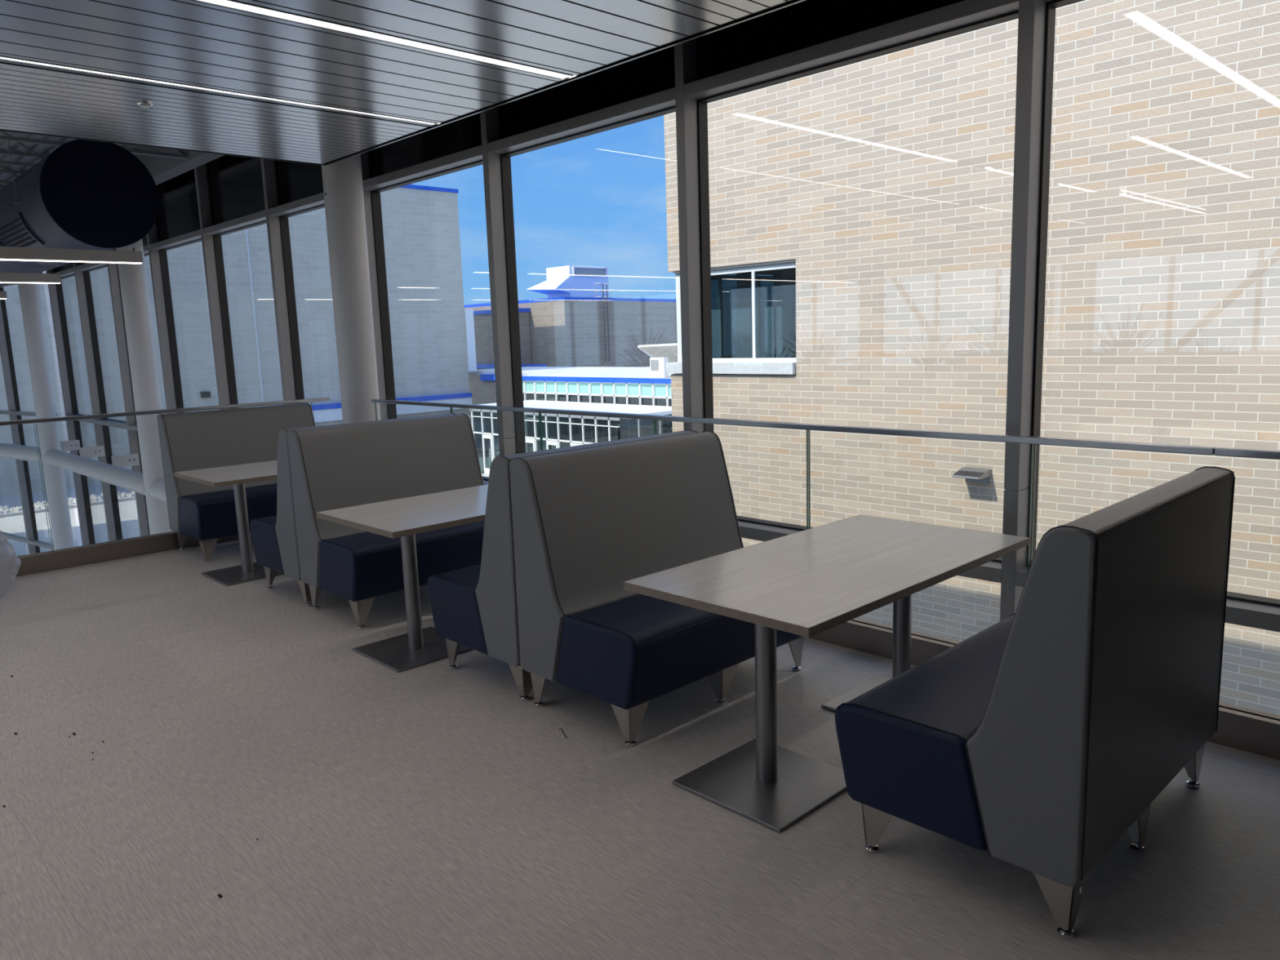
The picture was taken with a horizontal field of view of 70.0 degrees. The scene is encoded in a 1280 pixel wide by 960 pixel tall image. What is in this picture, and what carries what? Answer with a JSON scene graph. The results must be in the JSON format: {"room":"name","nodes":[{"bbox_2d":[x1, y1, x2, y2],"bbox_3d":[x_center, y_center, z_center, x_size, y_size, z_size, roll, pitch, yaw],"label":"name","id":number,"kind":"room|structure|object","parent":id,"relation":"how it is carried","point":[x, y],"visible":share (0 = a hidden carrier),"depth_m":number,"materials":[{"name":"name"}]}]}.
{"room":"eatery","nodes":[
{"label":"eatery","id":0,"kind":"room"},
{"bbox_2d":[0,409,26,542],"bbox_3d":[-14.921,-1.170,21.209,2.120,9.020,0.190,5,11,36],"label":"window","id":1,"kind":"structure","parent":0,"point":[8,535],"depth_m":21.28,"materials":[{"name":"clear metal"}]},
{"bbox_2d":[0,271,58,549],"bbox_3d":[-13.136,-1.025,19.931,2.120,9.020,0.190,5,11,36],"label":"window","id":2,"kind":"structure","parent":0,"point":[34,542],"depth_m":20.20,"materials":[{"name":"clear metal"}]},
{"bbox_2d":[0,132,127,180],"bbox_3d":[-11.853,-4.174,9.863,12.100,0.280,47.700,-10,12,-43],"label":"roof","id":3,"kind":"structure","parent":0,"point":[14,144],"depth_m":12.71,"materials":[{"name":"grey metal"}]},
{"bbox_2d":[0,131,137,189],"bbox_3d":[-17.380,-4.723,15.449,11.110,0.035,30.950,-10,12,-43],"label":"ceiling","id":4,"kind":"structure","parent":0,"point":[4,145],"depth_m":12.58,"materials":[{"name":"grey metal"}]},
{"bbox_2d":[0,286,7,298],"bbox_3d":[-12.268,-3.054,10.373,8.300,1.943,0.060,-10,12,-43],"label":"pendant light","id":5,"kind":"object","parent":4,"relation":"hanging from","point":[2,294],"visible":0.9,"depth_m":13.29,"materials":[{"name":"grey"}]},
{"bbox_2d":[0,168,24,174],"bbox_3d":[-12.846,-3.868,10.757,11.208,0.440,0.080,-10,12,-43],"label":"joist","id":6,"kind":"object","parent":4,"relation":"attached to","point":[19,172],"visible":0.02,"depth_m":13.86,"materials":[{"name":"grey paint"}]},
{"bbox_2d":[0,150,48,184],"bbox_3d":[-11.771,-3.727,9.650,11.208,0.440,0.080,-10,12,-43],"label":"joist","id":7,"kind":"object","parent":4,"relation":"attached to","point":[2,152],"visible":0.1,"depth_m":12.58,"materials":[{"name":"grey paint"}]},
{"bbox_2d":[0,271,61,284],"bbox_3d":[-9.796,-2.722,7.777,8.230,1.943,0.060,-10,12,-43],"label":"pendant light","id":8,"kind":"object","parent":4,"relation":"hanging from","point":[5,277],"visible":1,"depth_m":10.49,"materials":[{"name":"grey metal"}]},
{"bbox_2d":[0,282,60,284],"bbox_3d":[-9.761,-1.767,7.931,8.198,0.008,0.050,-10,12,-43],"label":"diffuser","id":9,"kind":"object","parent":8,"relation":"attached to","point":[0,282],"depth_m":10.52,"materials":[{"name":"white"}]},
{"bbox_2d":[0,147,142,263],"bbox_3d":[-7.700,-2.451,5.647,8.270,1.943,0.060,-10,12,-43],"label":"pendant light","id":10,"kind":"object","parent":4,"relation":"hanging from","point":[6,253],"visible":0.9,"depth_m":8.19,"materials":[{"name":"grey metal"}]},
{"bbox_2d":[0,258,142,263],"bbox_3d":[-7.665,-1.496,5.802,8.238,0.008,0.050,-10,12,-43],"label":"diffuser","id":11,"kind":"object","parent":10,"relation":"attached to","point":[84,260],"depth_m":8.30,"materials":[{"name":"white"}]},
{"bbox_2d":[0,130,144,167],"bbox_3d":[-10.696,-3.586,8.543,11.208,0.440,0.080,-10,12,-43],"label":"joist","id":12,"kind":"object","parent":4,"relation":"attached to","point":[2,162],"visible":0.11,"depth_m":11.39,"materials":[{"name":"grey paint"}]},
{"bbox_2d":[0,131,159,284],"bbox_3d":[-10.674,-3.825,14.334,1.070,1.771,16.011,-10,12,-43],"label":"air duct","id":13,"kind":"object","parent":4,"relation":"hanging from","point":[75,197],"visible":0.83,"depth_m":8.74,"materials":[{"name":"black metal"}]},
{"bbox_2d":[0,212,44,247],"bbox_3d":[-6.585,-2.578,9.654,0.205,0.318,1.484,-10,12,-43],"label":"diffuser","id":14,"kind":"object","parent":13,"relation":"attached to","point":[15,230],"depth_m":9.47,"materials":[{"name":"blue metal"}]},
{"bbox_2d":[0,135,188,159],"bbox_3d":[-9.620,-3.445,7.435,11.208,0.440,0.080,-10,12,-43],"label":"joist","id":15,"kind":"object","parent":4,"relation":"attached to","point":[184,156],"visible":0.16,"depth_m":10.34,"materials":[{"name":"grey paint"}]},
{"bbox_2d":[132,146,223,185],"bbox_3d":[-13.303,-5.227,19.344,0.220,0.510,30.950,-10,12,-43],"label":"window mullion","id":16,"kind":"structure","parent":4,"relation":"attached to","point":[162,169],"depth_m":11.87,"materials":[{"name":"grey paint"}]},
{"bbox_2d":[46,262,95,545],"bbox_3d":[-10.896,-0.797,18.038,0.230,9.020,2.162,-10,12,-43],"label":"window","id":17,"kind":"structure","parent":0,"point":[67,270],"depth_m":18.57,"materials":[{"name":"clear metal"}]},
{"bbox_2d":[75,262,127,429],"bbox_3d":[-9.375,-0.597,16.471,0.230,9.020,2.075,-10,12,-43],"label":"window","id":18,"kind":"structure","parent":0,"point":[86,267],"depth_m":16.23,"materials":[{"name":"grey metal"}]},
{"bbox_2d":[128,234,148,431],"bbox_3d":[-7.859,-0.398,14.910,0.230,9.020,2.145,-10,12,-43],"label":"window","id":19,"kind":"structure","parent":0,"point":[134,427],"depth_m":14.07,"materials":[{"name":"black metal"}]},
{"bbox_2d":[149,168,201,251],"bbox_3d":[-6.315,-0.195,13.320,0.230,9.020,2.155,-10,12,-43],"label":"window","id":20,"kind":"structure","parent":0,"point":[178,216],"depth_m":12.82,"materials":[{"name":"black glass"}]},
{"bbox_2d":[202,155,304,404],"bbox_3d":[-4.776,0.007,11.736,0.230,9.020,2.132,-10,12,-43],"label":"window","id":21,"kind":"structure","parent":0,"point":[235,182],"depth_m":10.76,"materials":[{"name":"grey metal"}]},
{"bbox_2d":[267,151,396,420],"bbox_3d":[-3.288,0.202,10.203,0.230,9.020,2.182,-10,12,-43],"label":"window","id":22,"kind":"structure","parent":0,"point":[300,185],"depth_m":9.21,"materials":[{"name":"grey metal"}]},
{"bbox_2d":[0,0,791,164],"bbox_3d":[-3.376,-1.638,0.936,10.852,0.015,9.567,-10,12,-43],"label":"ceiling","id":23,"kind":"structure","parent":0,"point":[193,42],"depth_m":5.11,"materials":[{"name":"silver metal"}]},
{"bbox_2d":[137,102,152,108],"bbox_3d":[-3.190,-2.414,5.889,0.092,0.024,0.092,-10,12,-43],"label":"smoke detector","id":24,"kind":"object","parent":23,"relation":"attached to","point":[144,104],"visible":1,"depth_m":5.87,"materials":[{"name":"white plastic"}]},
{"bbox_2d":[0,128,323,164],"bbox_3d":[-6.709,-2.095,4.370,10.860,0.059,0.026,-10,12,-43],"label":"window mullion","id":25,"kind":"structure","parent":23,"relation":"attached to","point":[0,129],"depth_m":7.12,"materials":[{"name":"black metal"}]},
{"bbox_2d":[322,0,805,165],"bbox_3d":[0.560,-2.371,4.630,0.034,0.056,9.670,-10,12,-43],"label":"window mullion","id":26,"kind":"structure","parent":23,"relation":"attached to","point":[570,78],"depth_m":5.48,"materials":[{"name":"grey metal"}]},
{"bbox_2d":[362,112,488,484],"bbox_3d":[-1.812,0.396,8.684,0.230,9.020,2.095,-10,12,-43],"label":"window","id":27,"kind":"structure","parent":0,"point":[455,146],"depth_m":8.12,"materials":[{"name":"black metal"}]},
{"bbox_2d":[487,37,713,432],"bbox_3d":[-0.282,0.597,7.108,0.230,9.020,2.167,-10,12,-43],"label":"window","id":28,"kind":"structure","parent":0,"point":[642,88],"depth_m":6.09,"materials":[{"name":"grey metal"}]},
{"bbox_2d":[0,537,1279,959],"bbox_3d":[-3.186,1.733,1.439,10.920,0.450,9.860,-10,12,-43],"label":"floor","id":29,"kind":"structure","parent":0,"point":[432,811],"depth_m":3.05,"materials":[{"name":"carpet"}]},
{"bbox_2d":[0,531,21,586],"bbox_3d":[-4.454,0.483,6.097,0.485,0.627,0.498,-2,9,-3],"label":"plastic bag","id":30,"kind":"object","parent":29,"relation":"on","point":[1,531],"visible":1,"depth_m":6.20,"materials":[{"name":"plastic"}]},
{"bbox_2d":[0,397,329,579],"bbox_3d":[-6.612,0.510,4.772,10.760,1.136,0.090,-10,12,-43],"label":"glass railing","id":31,"kind":"object","parent":29,"relation":"on","point":[37,562],"visible":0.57,"depth_m":7.06,"materials":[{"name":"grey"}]},
{"bbox_2d":[173,460,282,586],"bbox_3d":[-2.505,0.245,6.841,1.520,0.738,0.800,-10,12,-43],"label":"pedestal table","id":32,"kind":"object","parent":29,"relation":"on","point":[238,475],"visible":0.41,"depth_m":6.48,"materials":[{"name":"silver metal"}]},
{"bbox_2d":[156,402,315,561],"bbox_3d":[-3.118,-0.023,7.473,1.224,1.113,0.748,-10,12,-43],"label":"bench","id":33,"kind":"object","parent":29,"relation":"on","point":[212,438],"visible":0.48,"depth_m":7.28,"materials":[{"name":"grey leather"}]},
{"bbox_2d":[249,413,457,605],"bbox_3d":[-1.925,0.133,6.244,1.224,1.113,0.748,-10,12,-43],"label":"bench","id":34,"kind":"object","parent":29,"relation":"on","point":[274,538],"visible":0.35,"depth_m":5.71,"materials":[{"name":"grey leather"}]},
{"bbox_2d":[287,413,484,628],"bbox_3d":[-1.404,0.202,5.708,1.224,1.113,0.748,-10,12,-43],"label":"bench","id":35,"kind":"object","parent":29,"relation":"on","point":[344,466],"visible":0.63,"depth_m":5.52,"materials":[{"name":"grey leather"}]},
{"bbox_2d":[316,484,488,671],"bbox_3d":[-0.867,0.469,5.097,1.520,0.738,0.800,-10,12,-43],"label":"pedestal table","id":36,"kind":"object","parent":29,"relation":"on","point":[404,518],"visible":0.48,"depth_m":4.75,"materials":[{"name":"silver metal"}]},
{"bbox_2d":[427,429,697,700],"bbox_3d":[-0.366,0.338,4.639,1.224,1.113,0.748,-10,12,-43],"label":"bench","id":37,"kind":"object","parent":29,"relation":"on","point":[475,607],"visible":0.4,"depth_m":4.11,"materials":[{"name":"grey leather"}]},
{"bbox_2d":[509,431,804,746],"bbox_3d":[0.155,0.406,4.103,1.224,1.113,0.748,-10,12,-43],"label":"bench","id":38,"kind":"object","parent":29,"relation":"on","point":[588,522],"visible":0.78,"depth_m":3.89,"materials":[{"name":"grey leather"}]},
{"bbox_2d":[371,399,1279,759],"bbox_3d":[0.639,0.236,5.032,0.090,1.126,9.640,-10,12,-43],"label":"glass railing","id":39,"kind":"object","parent":29,"relation":"on","point":[1248,730],"visible":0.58,"depth_m":4.26,"materials":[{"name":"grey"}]},
{"bbox_2d":[623,514,1030,832],"bbox_3d":[0.777,0.663,3.547,1.520,0.738,0.800,-10,12,-43],"label":"pedestal table","id":40,"kind":"object","parent":29,"relation":"on","point":[808,583],"visible":0.78,"depth_m":3.27,"materials":[{"name":"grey wood"}]},
{"bbox_2d":[835,466,1235,938],"bbox_3d":[1.282,0.554,2.942,1.224,1.113,0.748,-10,12,-43],"label":"bench","id":41,"kind":"object","parent":29,"relation":"on","point":[1034,741],"visible":1,"depth_m":2.49,"materials":[{"name":"grey leather"}]},
{"bbox_2d":[684,0,1018,582],"bbox_3d":[1.202,0.792,5.580,0.230,9.020,2.135,-10,12,-43],"label":"window","id":42,"kind":"structure","parent":0,"point":[806,37],"depth_m":5.14,"materials":[{"name":"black metal"}]},
{"bbox_2d":[1000,0,1279,632],"bbox_3d":[2.450,0.956,4.295,0.230,9.020,1.487,-10,12,-43],"label":"window","id":43,"kind":"structure","parent":0,"point":[1242,609],"depth_m":4.41,"materials":[{"name":"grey metal"}]},
{"bbox_3d":[-3.341,-1.671,0.895,10.855,0.030,9.620,-10,12,-43],"label":"ceiling","id":44,"kind":"structure","parent":0,"visible":0},
{"bbox_2d":[0,55,437,125],"bbox_3d":[-3.830,-2.201,4.524,6.440,0.031,0.096,-10,12,-43],"label":"recessed light","id":45,"kind":"object","parent":44,"relation":"in","point":[1,56],"visible":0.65,"depth_m":5.59,"materials":[{"name":"grey plastic"}]},
{"bbox_2d":[194,0,573,79],"bbox_3d":[-1.640,-2.265,4.473,3.340,0.031,0.096,-10,12,-43],"label":"recessed light","id":46,"kind":"object","parent":44,"relation":"in","point":[234,4],"visible":0.69,"depth_m":4.73,"materials":[{"name":"grey plastic"}]},
{"bbox_3d":[-11.825,4.939,11.543,11.420,0.200,48.000,-10,12,-43],"label":"floor","id":47,"kind":"structure","parent":0,"visible":0},
{"bbox_2d":[0,536,4,558],"bbox_3d":[-15.807,-1.244,21.852,0.099,9.020,0.205,5,11,36],"label":"window mullion","id":48,"kind":"structure","parent":47,"relation":"on","point":[1,548],"depth_m":22.35,"materials":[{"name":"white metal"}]},
{"bbox_2d":[0,287,39,554],"bbox_3d":[-14.022,-1.099,20.574,0.099,9.020,0.205,5,11,36],"label":"window mullion","id":49,"kind":"structure","parent":47,"relation":"on","point":[6,350],"depth_m":20.52,"materials":[{"name":"grey metal"}]},
{"bbox_2d":[17,283,74,550],"bbox_3d":[-11.657,-0.773,18.046,0.344,9.020,0.344,-10,12,-43],"label":"column","id":50,"kind":"structure","parent":47,"relation":"on","point":[30,299],"depth_m":17.83,"materials":[{"name":"white paint"}]},
{"bbox_2d":[60,440,79,451],"bbox_3d":[-11.487,-0.687,18.360,0.410,0.200,0.024,-10,12,-43],"label":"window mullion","id":51,"kind":"structure","parent":50,"relation":"attached to","point":[73,445],"depth_m":18.38,"materials":[{"name":"white paint"}]},
{"bbox_2d":[0,442,166,502],"bbox_3d":[-9.492,-0.147,15.643,19.156,0.308,0.991,6,12,42],"label":"pipe","id":52,"kind":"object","parent":50,"relation":"attached to","point":[128,479],"depth_m":15.63,"materials":[{"name":"grey metal"}]},
{"bbox_2d":[79,445,105,457],"bbox_3d":[-10.238,-0.523,17.074,0.410,0.200,0.024,-10,12,-43],"label":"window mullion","id":53,"kind":"structure","parent":52,"relation":"attached to","point":[99,451],"depth_m":17.07,"materials":[{"name":"white paint"}]},
{"bbox_2d":[111,453,139,466],"bbox_3d":[-8.746,-0.327,15.538,0.410,0.200,0.024,-10,12,-43],"label":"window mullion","id":54,"kind":"structure","parent":52,"relation":"attached to","point":[124,460],"depth_m":15.54,"materials":[{"name":"white paint"}]},
{"bbox_2d":[73,262,122,541],"bbox_3d":[-10.120,-0.695,17.239,0.230,9.020,0.099,-10,12,-43],"label":"window mullion","id":55,"kind":"structure","parent":47,"relation":"on","point":[83,285],"depth_m":17.03,"materials":[{"name":"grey metal"}]},
{"bbox_2d":[106,248,150,536],"bbox_3d":[-8.629,-0.499,15.703,0.230,9.020,0.099,-10,12,-43],"label":"window mullion","id":56,"kind":"structure","parent":47,"relation":"on","point":[113,268],"depth_m":15.45,"materials":[{"name":"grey metal"}]},
{"bbox_2d":[115,144,173,534],"bbox_3d":[-7.112,-0.183,13.409,0.344,9.020,0.344,-10,12,-43],"label":"column","id":57,"kind":"structure","parent":47,"relation":"on","point":[132,277],"depth_m":13.07,"materials":[{"name":"white paint"}]},
{"bbox_2d":[146,219,183,413],"bbox_3d":[-7.088,-0.297,14.117,0.230,9.020,0.099,-10,12,-43],"label":"window mullion","id":58,"kind":"structure","parent":47,"relation":"on","point":[158,262],"depth_m":13.75,"materials":[{"name":"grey metal"}]},
{"bbox_2d":[194,163,238,409],"bbox_3d":[-5.541,-0.094,12.524,0.230,9.020,0.099,-10,12,-43],"label":"window mullion","id":59,"kind":"structure","parent":47,"relation":"on","point":[212,251],"depth_m":12.12,"materials":[{"name":"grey metal"}]},
{"bbox_2d":[321,154,381,423],"bbox_3d":[-2.597,0.406,8.784,0.349,9.020,0.344,-10,12,-43],"label":"column","id":60,"kind":"structure","parent":47,"relation":"on","point":[342,180],"depth_m":8.31,"materials":[{"name":"white paint"}]},
{"bbox_2d":[480,106,525,455],"bbox_3d":[-1.059,0.495,7.909,0.230,9.020,0.099,-10,12,-43],"label":"window mullion","id":61,"kind":"structure","parent":47,"relation":"on","point":[497,175],"depth_m":7.53,"materials":[{"name":"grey metal"}]},
{"label":"outside","id":62,"kind":"structure","parent":0,"visible":0},
{"bbox_2d":[0,422,488,558],"bbox_3d":[35.183,-7.804,82.168,155.260,0.290,230.000,-10,12,-43],"label":"ground","id":63,"kind":"structure","parent":62,"point":[15,525],"depth_m":33.10,"materials":[{"name":"concrete"}]},
{"bbox_2d":[0,496,135,517],"bbox_3d":[-26.949,1.782,33.547,56.500,0.110,0.200,-10,12,-43],"label":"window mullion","id":64,"kind":"structure","parent":63,"relation":"on","point":[10,514],"depth_m":37.04,"materials":[{"name":"metal"}]},
{"bbox_2d":[0,184,476,495],"bbox_3d":[-37.824,-6.675,40.594,62.800,15.270,14.400,-10,12,-43],"label":"block building","id":65,"kind":"structure","parent":63,"relation":"on","point":[428,323],"depth_m":48.90,"materials":[{"name":"grey concrete block"},{"name":"blue metal"}]},
{"bbox_2d":[200,391,210,397],"bbox_3d":[-22.072,-4.337,46.427,0.400,0.300,0.250,-10,12,-43],"label":"wall lamp","id":66,"kind":"object","parent":65,"relation":"attached to","point":[202,393],"depth_m":46.35,"materials":[{"name":"black metal"}]},
{"bbox_2d":[464,297,677,422],"bbox_3d":[-4.451,-10.079,75.266,21.100,8.920,16.450,-10,12,-43],"label":"block building","id":67,"kind":"structure","parent":63,"relation":"on","point":[557,331],"depth_m":66.54,"materials":[{"name":"tan concrete block masonry"},{"name":"blue metal"}]},
{"bbox_2d":[526,265,608,297],"bbox_3d":[-5.584,-15.599,73.007,5.850,2.760,3.700,-10,12,-43],"label":"rooftop structure","id":68,"kind":"object","parent":67,"relation":"on","point":[568,281],"visible":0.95,"depth_m":72.13,"materials":[{"name":"white metal"}]},
{"bbox_2d":[526,275,571,294],"bbox_3d":[-7.042,-15.246,71.636,1.790,1.330,3.700,-10,12,-43],"label":"hood","id":69,"kind":"object","parent":68,"relation":"attached to","point":[554,285],"depth_m":71.29,"materials":[{"name":"white metal"}]},
{"bbox_2d":[594,283,611,361],"bbox_3d":[-2.406,-11.486,66.807,0.561,5.627,1.959,4,11,34],"label":"ladder","id":70,"kind":"object","parent":67,"relation":"attached to","point":[602,284],"visible":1,"depth_m":66.29,"materials":[{"name":"grey metal"}]},
{"bbox_2d":[466,366,679,475],"bbox_3d":[-3.889,-3.639,49.302,15.000,4.340,26.500,-10,12,-43],"label":"building","id":71,"kind":"structure","parent":63,"relation":"on","point":[620,389],"depth_m":40.86,"materials":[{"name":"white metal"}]},
{"bbox_2d":[637,343,678,373],"bbox_3d":[1.824,-5.462,41.425,1.960,1.530,3.652,-10,12,-43],"label":"awning","id":72,"kind":"object","parent":71,"relation":"on","point":[669,351],"visible":0.43,"depth_m":41.37,"materials":[{"name":"beige metal"}]},
{"bbox_2d":[649,357,668,377],"bbox_3d":[0.847,-5.030,40.846,0.310,0.880,0.900,-10,12,-43],"label":"condenser unit","id":73,"kind":"object","parent":71,"relation":"on","point":[657,365],"visible":0.98,"depth_m":40.67,"materials":[{"name":"white metal"}]},
{"bbox_2d":[650,360,658,370],"bbox_3d":[0.649,-5.133,40.829,0.029,0.460,0.470,-10,12,-43],"label":"grille","id":74,"kind":"object","parent":73,"relation":"attached to","point":[654,363],"depth_m":40.80,"materials":[{"name":"grey metal"}]},
{"bbox_2d":[663,0,1279,715],"bbox_3d":[24.817,-3.507,3.596,18.460,16.600,51.340,-10,12,-43],"label":"brick building","id":75,"kind":"structure","parent":63,"relation":"on","point":[860,213],"depth_m":11.66,"materials":[{"name":"beige brick"}]},
{"bbox_2d":[951,466,991,484],"bbox_3d":[4.393,-0.040,12.115,0.347,0.200,0.380,-10,12,-43],"label":"wall light","id":76,"kind":"object","parent":75,"relation":"attached to","point":[978,475],"visible":1,"depth_m":12.08,"materials":[{"name":"silver metal"}]},
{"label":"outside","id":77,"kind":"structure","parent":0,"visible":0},
{"bbox_2d":[0,483,132,512],"bbox_3d":[-29.202,1.525,35.875,56.500,0.030,6.300,-10,12,-43],"label":"ground","id":78,"kind":"structure","parent":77,"point":[12,500],"depth_m":40.43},
{"bbox_2d":[0,491,135,514],"bbox_3d":[-26.370,1.390,35.449,26.191,0.187,2.154,-10,12,-43],"label":"rocks","id":79,"kind":"object","parent":78,"relation":"on","point":[38,505],"visible":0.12,"depth_m":37.85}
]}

